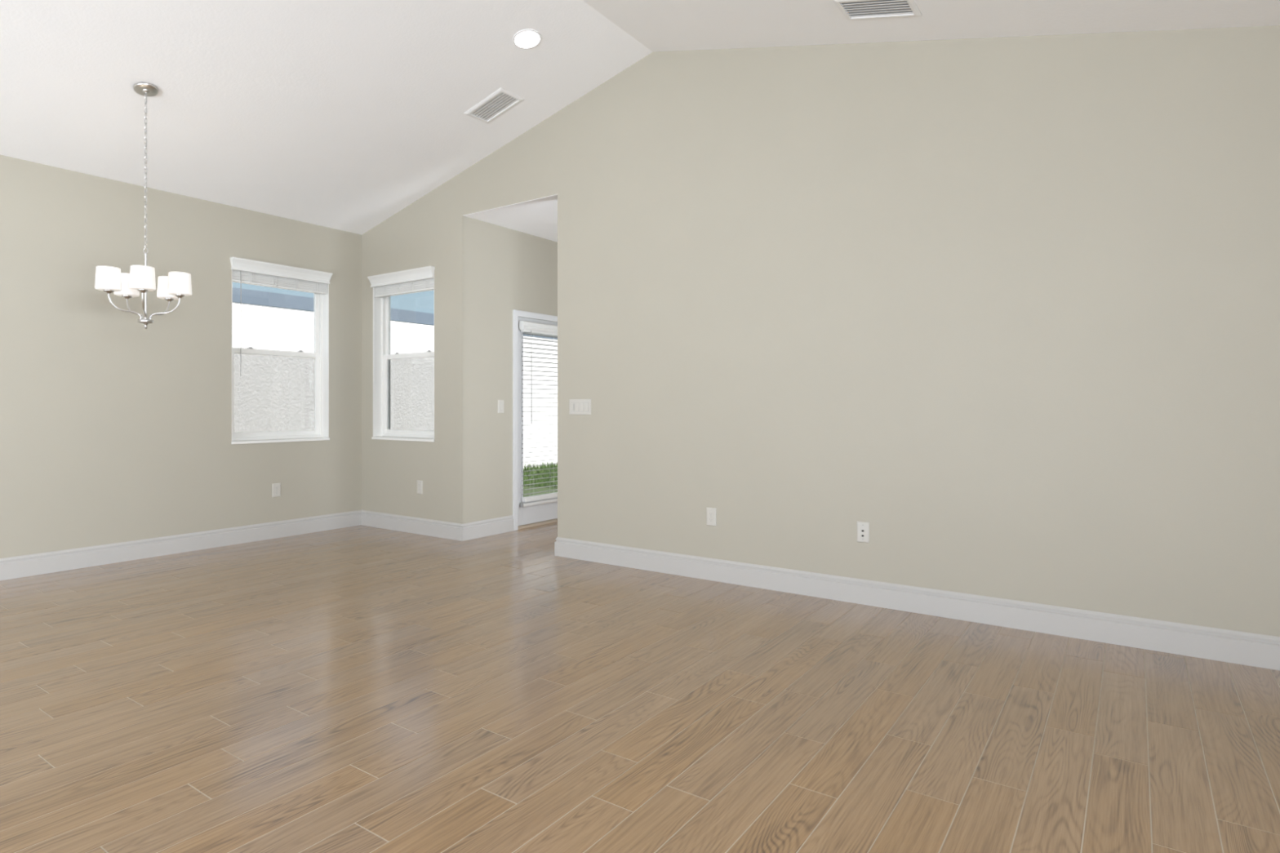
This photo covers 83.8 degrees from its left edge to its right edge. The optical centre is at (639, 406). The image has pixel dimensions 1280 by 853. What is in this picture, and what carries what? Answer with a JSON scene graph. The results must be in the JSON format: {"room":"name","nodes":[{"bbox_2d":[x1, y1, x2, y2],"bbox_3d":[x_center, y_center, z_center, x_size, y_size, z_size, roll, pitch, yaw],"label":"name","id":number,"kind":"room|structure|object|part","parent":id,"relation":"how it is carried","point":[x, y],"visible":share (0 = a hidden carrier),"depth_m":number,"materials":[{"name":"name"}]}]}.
{"room":"empty living room","nodes":[
{"label":"empty living room","id":0,"kind":"room"},
{"bbox_2d":[0,155,361,558],"bbox_3d":[-5.069,-0.249,3.862,0.200,2.878,7.875,0,0,35],"label":"wall","id":1,"kind":"structure","parent":0,"point":[113,429],"depth_m":5.46,"materials":[{"name":"paint"}]},
{"bbox_2d":[0,510,361,580],"bbox_3d":[-4.937,1.097,3.863,0.016,0.145,7.725,0,0,35],"label":"baseboard","id":2,"kind":"structure","parent":1,"relation":"attached to","point":[13,567],"depth_m":5.59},
{"bbox_2d":[271,483,280,497],"bbox_3d":[-3.226,0.746,6.338,0.008,0.120,0.074,0,0,35],"label":"wall outlet","id":3,"kind":"object","parent":1,"relation":"attached to","point":[276,487],"visible":1,"depth_m":6.33,"materials":[{"name":"plastic"}]},
{"bbox_2d":[231,269,329,444],"bbox_3d":[-3.260,-0.449,6.435,0.182,1.543,0.892,0,0,35],"label":"window","id":4,"kind":"structure","parent":1,"relation":"in","point":[320,354],"depth_m":6.76,"materials":[{"name":"plastic"}]},
{"bbox_3d":[-3.291,-0.116,6.456,0.024,0.777,0.840,0,0,35],"label":"sash","id":5,"kind":"part","parent":4,"relation":"part of","materials":[{"name":"plastic"}]},
{"bbox_3d":[-3.231,0.311,6.415,0.112,0.024,0.892,0,0,35],"label":"sill","id":6,"kind":"part","parent":4,"relation":"part of","materials":[{"name":"plastic"}]},
{"bbox_2d":[230,257,332,376],"bbox_3d":[-3.203,-0.754,6.391,0.115,0.996,0.905,0,0,35],"label":"window blind","id":7,"kind":"object","parent":4,"relation":"attached to","point":[246,271],"visible":0.97,"depth_m":6.34,"materials":[{"name":"white plastic"}]},
{"bbox_3d":[-3.226,-1.067,6.411,0.054,0.017,0.864,0,0,35],"label":"rail","id":8,"kind":"part","parent":7,"relation":"part of","materials":[{"name":"white plastic"}]},
{"bbox_3d":[-3.314,-0.826,6.472,0.024,0.728,0.840,0,0,35],"label":"sash","id":9,"kind":"part","parent":4,"relation":"part of","materials":[{"name":"plastic"}]},
{"bbox_2d":[480,220,557,520],"bbox_3d":[-0.864,-0.270,7.366,0.200,2.920,2.275,0,0,35],"label":"wall","id":10,"kind":"structure","parent":0,"point":[518,270],"depth_m":6.60,"materials":[{"name":"paint"}]},
{"bbox_2d":[462,515,513,541],"bbox_3d":[-1.369,1.097,6.449,0.016,0.145,0.624,0,0,35],"label":"baseboard","id":11,"kind":"structure","parent":10,"relation":"attached to","point":[474,530],"depth_m":6.43,"materials":[{"name":"white wood"}]},
{"bbox_2d":[497,400,503,413],"bbox_3d":[-1.280,0.003,6.582,0.009,0.120,0.074,0,0,35],"label":"light switch","id":12,"kind":"object","parent":10,"relation":"attached to","point":[500,402],"visible":1,"depth_m":6.58,"materials":[{"name":"plastic"}]},
{"bbox_2d":[512,309,557,530],"bbox_3d":[-0.963,0.133,7.174,0.252,2.078,1.031,0,0,35],"label":"door","id":13,"kind":"structure","parent":10,"relation":"in","point":[526,517],"depth_m":6.80,"materials":[{"name":"wood"}]},
{"bbox_2d":[519,320,557,507],"bbox_3d":[-0.875,0.078,7.116,0.074,1.770,0.868,0,0,35],"label":"door blind","id":14,"kind":"object","parent":13,"relation":"attached to","point":[531,327],"visible":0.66,"depth_m":6.94,"materials":[{"name":"white plastic"}]},
{"bbox_3d":[-0.877,0.890,7.118,0.050,0.045,0.806,0,0,35],"label":"rail","id":15,"kind":"part","parent":14,"relation":"part of","materials":[{"name":"white plastic"}]},
{"bbox_3d":[-0.891,0.944,7.128,0.034,0.033,0.830,0,0,35],"label":"hold down rail","id":16,"kind":"part","parent":14,"relation":"part of","materials":[{"name":"white plastic"}]},
{"bbox_3d":[-0.910,0.100,7.139,0.008,1.664,0.784,0,0,35],"label":"lite frame","id":17,"kind":"part","parent":13,"relation":"part of","materials":[{"name":"plastic"}]},
{"bbox_2d":[0,521,1279,852],"bbox_3d":[-0.754,1.230,2.378,9.148,0.121,10.250,0,0,35],"label":"floor","id":18,"kind":"structure","parent":0,"point":[357,689],"depth_m":2.68,"materials":[{"name":"brown wood"}]},
{"bbox_2d":[0,0,1279,242],"bbox_3d":[1.499,-2.129,0.817,14.466,0.978,10.350,0,0,35],"label":"ceiling","id":19,"kind":"structure","parent":0,"point":[343,115],"depth_m":4.61,"materials":[{"name":"paint"}]},
{"bbox_2d":[94,82,191,328],"bbox_3d":[-3.089,-1.236,4.441,0.490,1.513,0.487,0,0,35],"label":"chandelier","id":20,"kind":"object","parent":19,"relation":"hanging from","point":[140,278],"visible":1,"depth_m":4.42,"materials":[{"name":"white fabric"}]},
{"bbox_3d":[-3.204,-0.766,4.304,0.132,0.135,0.132,0,0,35],"label":"lamp shade","id":21,"kind":"part","parent":20,"relation":"part of","materials":[{"name":"white fabric"}]},
{"bbox_3d":[-3.148,-0.608,4.366,0.009,0.148,0.175,0,0,42],"label":"arm","id":22,"kind":"part","parent":20,"relation":"part of","materials":[{"name":"silver metal"}]},
{"bbox_3d":[-3.251,-0.766,4.522,0.132,0.135,0.132,0,0,35],"label":"lamp shade","id":23,"kind":"part","parent":20,"relation":"part of","materials":[{"name":"white fabric"}]},
{"bbox_3d":[-3.175,-0.608,4.489,0.175,0.148,0.009,0,0,24],"label":"arm","id":24,"kind":"part","parent":20,"relation":"part of","materials":[{"name":"silver metal"}]},
{"bbox_3d":[-2.982,-0.766,4.281,0.132,0.135,0.132,0,0,35],"label":"lamp shade","id":25,"kind":"part","parent":20,"relation":"part of","materials":[{"name":"white fabric"}]},
{"bbox_3d":[-3.023,-0.608,4.353,0.009,0.148,0.175,0,0,-30],"label":"arm","id":26,"kind":"part","parent":20,"relation":"part of","materials":[{"name":"silver metal"}]},
{"bbox_3d":[-3.077,-0.766,4.445,0.027,0.440,0.020,0,0,35],"label":"stem","id":27,"kind":"part","parent":20,"relation":"part of","materials":[{"name":"silver metal"}]},
{"bbox_3d":[-3.077,-1.465,4.445,0.012,0.960,0.012,0,0,35],"label":"cord","id":28,"kind":"part","parent":20,"relation":"part of","materials":[{"name":"silver metal"}]},
{"bbox_3d":[-3.077,-1.465,4.445,0.013,0.969,0.013,0,0,45],"label":"chain","id":29,"kind":"part","parent":20,"relation":"part of","materials":[{"name":"silver metal"}]},
{"bbox_3d":[-3.066,-0.608,4.552,0.009,0.148,0.175,0,0,6],"label":"arm","id":30,"kind":"part","parent":20,"relation":"part of","materials":[{"name":"silver metal"}]},
{"bbox_3d":[-2.972,-0.608,4.468,0.175,0.148,0.009,0,0,-12],"label":"arm","id":31,"kind":"part","parent":20,"relation":"part of","materials":[{"name":"silver metal"}]},
{"bbox_3d":[-3.057,-0.766,4.634,0.132,0.135,0.132,0,0,35],"label":"lamp shade","id":32,"kind":"part","parent":20,"relation":"part of","materials":[{"name":"white fabric"}]},
{"bbox_3d":[-2.891,-0.766,4.485,0.132,0.135,0.132,0,0,35],"label":"lamp shade","id":33,"kind":"part","parent":20,"relation":"part of","materials":[{"name":"white fabric"}]},
{"bbox_2d":[464,87,524,124],"bbox_3d":[-1.092,-2.244,5.347,0.394,0.100,0.238,0,0,35],"label":"ceiling vent","id":34,"kind":"object","parent":19,"relation":"in","point":[501,100],"visible":1,"depth_m":5.34,"materials":[{"name":"metal"}]},
{"bbox_2d":[512,29,541,48],"bbox_3d":[-0.740,-2.405,4.684,0.185,0.049,0.190,0,0,35],"label":"recessed light","id":35,"kind":"object","parent":19,"relation":"in","point":[526,38],"visible":1,"depth_m":4.68,"materials":[{"name":"plastic"}]},
{"bbox_2d":[832,0,921,20],"bbox_3d":[1.244,-2.093,3.749,0.394,0.103,0.250,0,0,35],"label":"ceiling vent","id":36,"kind":"object","parent":19,"relation":"in","point":[852,10],"visible":1,"depth_m":3.76,"materials":[{"name":"metal"}]},
{"bbox_2d":[361,25,1279,636],"bbox_3d":[0.883,-0.664,4.650,9.086,3.708,0.200,0,0,35],"label":"wall","id":37,"kind":"structure","parent":0,"point":[1006,309],"depth_m":4.06,"materials":[{"name":"paint"}]},
{"bbox_2d":[371,287,434,442],"bbox_3d":[-2.178,-0.449,6.746,0.918,1.543,0.182,0,0,35],"label":"window","id":38,"kind":"structure","parent":37,"relation":"in","point":[381,386],"depth_m":6.98,"materials":[{"name":"plastic"}]},
{"bbox_3d":[-2.141,-0.826,6.800,0.866,0.728,0.024,0,0,35],"label":"sash","id":39,"kind":"part","parent":38,"relation":"part of","materials":[{"name":"plastic"}]},
{"bbox_2d":[367,266,435,382],"bbox_3d":[-2.222,-0.741,6.689,0.931,1.022,0.115,0,0,35],"label":"window blind","id":40,"kind":"object","parent":38,"relation":"attached to","point":[420,279],"visible":0.97,"depth_m":6.67,"materials":[{"name":"white plastic"}]},
{"bbox_3d":[-2.202,-1.067,6.712,0.890,0.017,0.054,0,0,35],"label":"rail","id":41,"kind":"part","parent":40,"relation":"part of","materials":[{"name":"white plastic"}]},
{"bbox_3d":[-2.198,0.311,6.717,0.918,0.024,0.112,0,0,35],"label":"sill","id":42,"kind":"part","parent":38,"relation":"part of","materials":[{"name":"plastic"}]},
{"bbox_3d":[-2.157,-0.116,6.777,0.866,0.777,0.024,0,0,35],"label":"sash","id":43,"kind":"part","parent":38,"relation":"part of","materials":[{"name":"plastic"}]},
{"bbox_2d":[361,510,462,541],"bbox_3d":[-2.142,1.097,6.615,1.476,0.145,0.016,0,0,35],"label":"baseboard","id":44,"kind":"structure","parent":37,"relation":"attached to","point":[451,531],"depth_m":6.57,"materials":[{"name":"white wood"}]},
{"bbox_2d":[417,480,422,493],"bbox_3d":[-2.017,0.742,6.533,0.074,0.120,0.008,0,0,35],"label":"wall outlet","id":45,"kind":"object","parent":37,"relation":"attached to","point":[420,483],"visible":1,"depth_m":6.53,"materials":[{"name":"plastic"}]},
{"bbox_2d":[568,399,591,414],"bbox_3d":[-0.456,0.006,5.450,0.209,0.113,0.009,0,0,35],"label":"light switch","id":46,"kind":"object","parent":37,"relation":"attached to","point":[576,406],"visible":1,"depth_m":5.45,"materials":[{"name":"plastic"}]},
{"bbox_2d":[706,507,716,526],"bbox_3d":[0.479,0.745,4.803,0.074,0.120,0.008,0,0,35],"label":"wall outlet","id":47,"kind":"object","parent":37,"relation":"attached to","point":[711,513],"visible":1,"depth_m":4.80,"materials":[{"name":"plastic"}]},
{"bbox_2d":[857,520,869,542],"bbox_3d":[1.317,0.745,4.219,0.074,0.122,0.014,0,0,35],"label":"cable plate","id":48,"kind":"object","parent":37,"relation":"attached to","point":[863,527],"visible":1,"depth_m":4.22,"materials":[{"name":"plastic"}]},
{"bbox_2d":[554,537,1279,670],"bbox_3d":[1.936,1.097,3.872,6.229,0.145,0.152,0,0,35],"label":"baseboard","id":49,"kind":"structure","parent":37,"relation":"attached to","point":[1261,651],"depth_m":3.89,"materials":[{"name":"white wood"}]},
{"label":"outside","id":50,"kind":"structure","parent":0,"visible":0},
{"bbox_2d":[523,466,557,497],"bbox_3d":[1.762,1.325,8.512,12.800,0.190,24.000,0,0,35],"label":"ground","id":51,"kind":"structure","parent":50,"point":[543,489],"depth_m":10.45,"materials":[{"name":"plant"}]},
{"bbox_2d":[232,282,557,468],"bbox_3d":[-3.596,-0.430,12.225,0.262,3.400,24.000,0,0,35],"label":"house","id":52,"kind":"structure","parent":51,"relation":"on","point":[273,393],"depth_m":10.28,"materials":[{"name":"paint"}]},
{"bbox_2d":[523,459,557,488],"bbox_3d":[-0.632,1.159,13.213,3.470,0.162,5.086,0,0,35],"label":"grass","id":53,"kind":"structure","parent":51,"relation":"on","point":[534,468],"depth_m":12.30,"materials":[{"name":"green plant"}]}
]}

